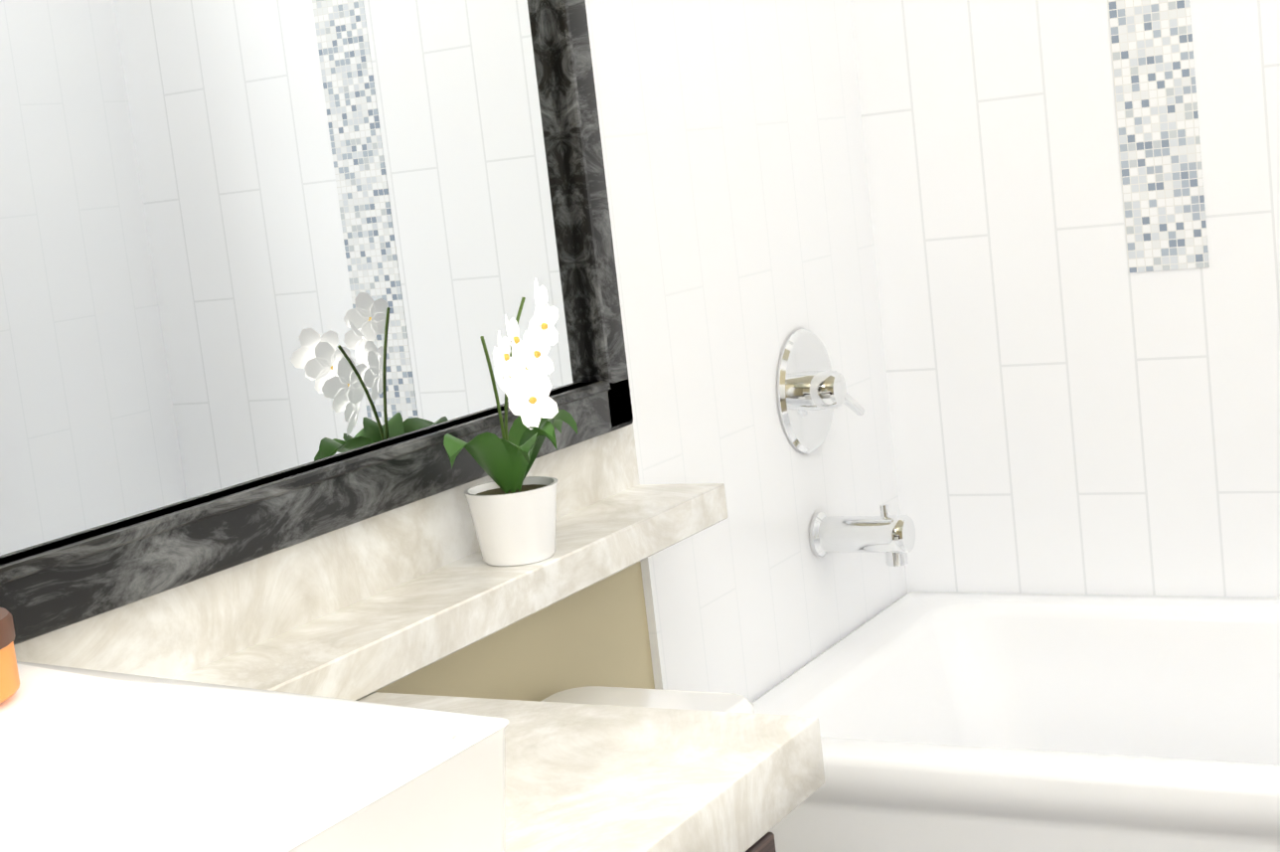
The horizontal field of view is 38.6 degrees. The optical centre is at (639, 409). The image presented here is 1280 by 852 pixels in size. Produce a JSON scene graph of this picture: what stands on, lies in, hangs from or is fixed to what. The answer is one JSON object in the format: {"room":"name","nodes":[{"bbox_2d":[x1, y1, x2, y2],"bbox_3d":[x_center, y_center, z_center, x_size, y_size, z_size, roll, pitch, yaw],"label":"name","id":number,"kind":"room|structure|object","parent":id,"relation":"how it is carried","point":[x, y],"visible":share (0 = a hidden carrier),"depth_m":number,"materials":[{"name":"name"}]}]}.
{"room":"bathroom","nodes":[
{"label":"bathroom","id":0,"kind":"room"},
{"bbox_2d":[375,561,654,701],"bbox_3d":[-0.578,0.005,1.441,0.100,2.340,3.917,-2,9,30],"label":"wall","id":1,"kind":"structure","parent":0,"point":[596,633],"depth_m":2.16,"materials":[{"name":"beige paint"}]},
{"bbox_2d":[0,0,633,644],"bbox_3d":[-0.673,-0.300,1.159,0.034,1.067,2.445,-2,9,30],"label":"framed mirror","id":2,"kind":"object","parent":1,"relation":"attached to","point":[270,270],"visible":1,"depth_m":1.72,"materials":[{"name":"clear glass"}]},
{"bbox_2d":[13,423,727,700],"bbox_3d":[-0.575,0.290,1.191,0.133,0.122,2.535,-2,9,30],"label":"counter ledge","id":3,"kind":"object","parent":1,"relation":"attached to","point":[359,610],"visible":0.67,"depth_m":1.77,"materials":[{"name":"stone"}]},
{"bbox_2d":[443,278,577,566],"bbox_3d":[-0.136,0.012,1.914,0.115,0.292,0.215,-2,9,30],"label":"orchid plant","id":4,"kind":"object","parent":3,"relation":"on","point":[513,509],"visible":1,"depth_m":1.90,"materials":[{"name":"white plant"}]},
{"bbox_2d":[585,0,907,702],"bbox_3d":[0.172,-0.240,2.640,0.012,2.340,0.849,-2,9,30],"label":"wall tile","id":5,"kind":"structure","parent":1,"relation":"attached to","point":[732,144],"depth_m":2.57,"materials":[{"name":"white tile"}]},
{"bbox_2d":[777,327,864,453],"bbox_3d":[0.276,-0.029,2.725,0.067,0.188,0.188,-2,9,30],"label":"shower valve","id":6,"kind":"object","parent":5,"relation":"attached to","point":[812,394],"visible":1,"depth_m":2.71,"materials":[{"name":"silver metal"}]},
{"bbox_2d":[809,503,915,566],"bbox_3d":[0.334,0.186,2.734,0.145,0.090,0.068,-2,9,30],"label":"tub spout","id":7,"kind":"object","parent":5,"relation":"attached to","point":[892,537],"visible":1,"depth_m":2.71,"materials":[{"name":"silver metal"}]},
{"bbox_3d":[0.539,1.150,1.030,2.370,0.060,3.917,-2,9,30],"label":"floor","id":8,"kind":"structure","parent":0,"visible":0},
{"bbox_2d":[540,685,754,713],"bbox_3d":[0.207,0.689,1.820,0.815,0.716,0.414,-2,9,30],"label":"toilet","id":9,"kind":"object","parent":8,"relation":"on","point":[672,699],"visible":0.15,"depth_m":2.05,"materials":[{"name":"white ceramic"}]},
{"bbox_2d":[745,831,775,851],"bbox_3d":[-0.228,0.761,1.326,0.562,0.804,0.532,-2,9,30],"label":"base cabinet","id":10,"kind":"object","parent":8,"relation":"on","point":[765,843],"visible":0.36,"depth_m":1.31,"materials":[{"name":"brown wood"}]},
{"bbox_2d":[356,691,824,851],"bbox_3d":[-0.549,0.431,0.792,0.568,0.055,1.830,-2,9,30],"label":"countertop","id":11,"kind":"structure","parent":10,"relation":"on","point":[584,777],"depth_m":1.36,"materials":[{"name":"stone"}]},
{"bbox_2d":[0,660,508,851],"bbox_3d":[-0.437,0.292,1.027,0.504,0.129,0.595,-2,9,30],"label":"vessel sink","id":12,"kind":"object","parent":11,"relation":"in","point":[93,760],"visible":0.98,"depth_m":1.22,"materials":[{"name":"white ceramic"}]},
{"bbox_2d":[0,607,19,702],"bbox_3d":[-0.487,0.176,1.257,0.114,0.055,0.114,-2,9,30],"label":"candle tin","id":13,"kind":"object","parent":12,"relation":"on","point":[9,681],"visible":0.98,"depth_m":1.25,"materials":[{"name":"orange"}]},
{"bbox_2d":[752,591,1279,851],"bbox_3d":[0.971,0.614,2.360,1.591,0.550,0.808,-2,9,30],"label":"bathtub","id":14,"kind":"object","parent":8,"relation":"on","point":[976,721],"visible":0.85,"depth_m":2.71,"materials":[{"name":"white ceramic"}]},
{"bbox_3d":[1.142,-0.348,2.619,1.720,2.340,0.100,-2,9,30],"label":"wall","id":15,"kind":"structure","parent":0,"visible":0},
{"bbox_2d":[850,0,1279,597],"bbox_3d":[1.072,-0.337,2.596,1.596,2.340,0.012,-2,9,30],"label":"wall tile","id":16,"kind":"structure","parent":15,"relation":"attached to","point":[1077,405],"depth_m":2.86,"materials":[{"name":"white tile"}]},
{"bbox_2d":[1107,0,1209,272],"bbox_3d":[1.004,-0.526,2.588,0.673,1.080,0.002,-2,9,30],"label":"mosaic tile","id":17,"kind":"object","parent":16,"relation":"attached to","point":[1154,76],"depth_m":2.74,"materials":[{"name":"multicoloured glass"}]}
]}

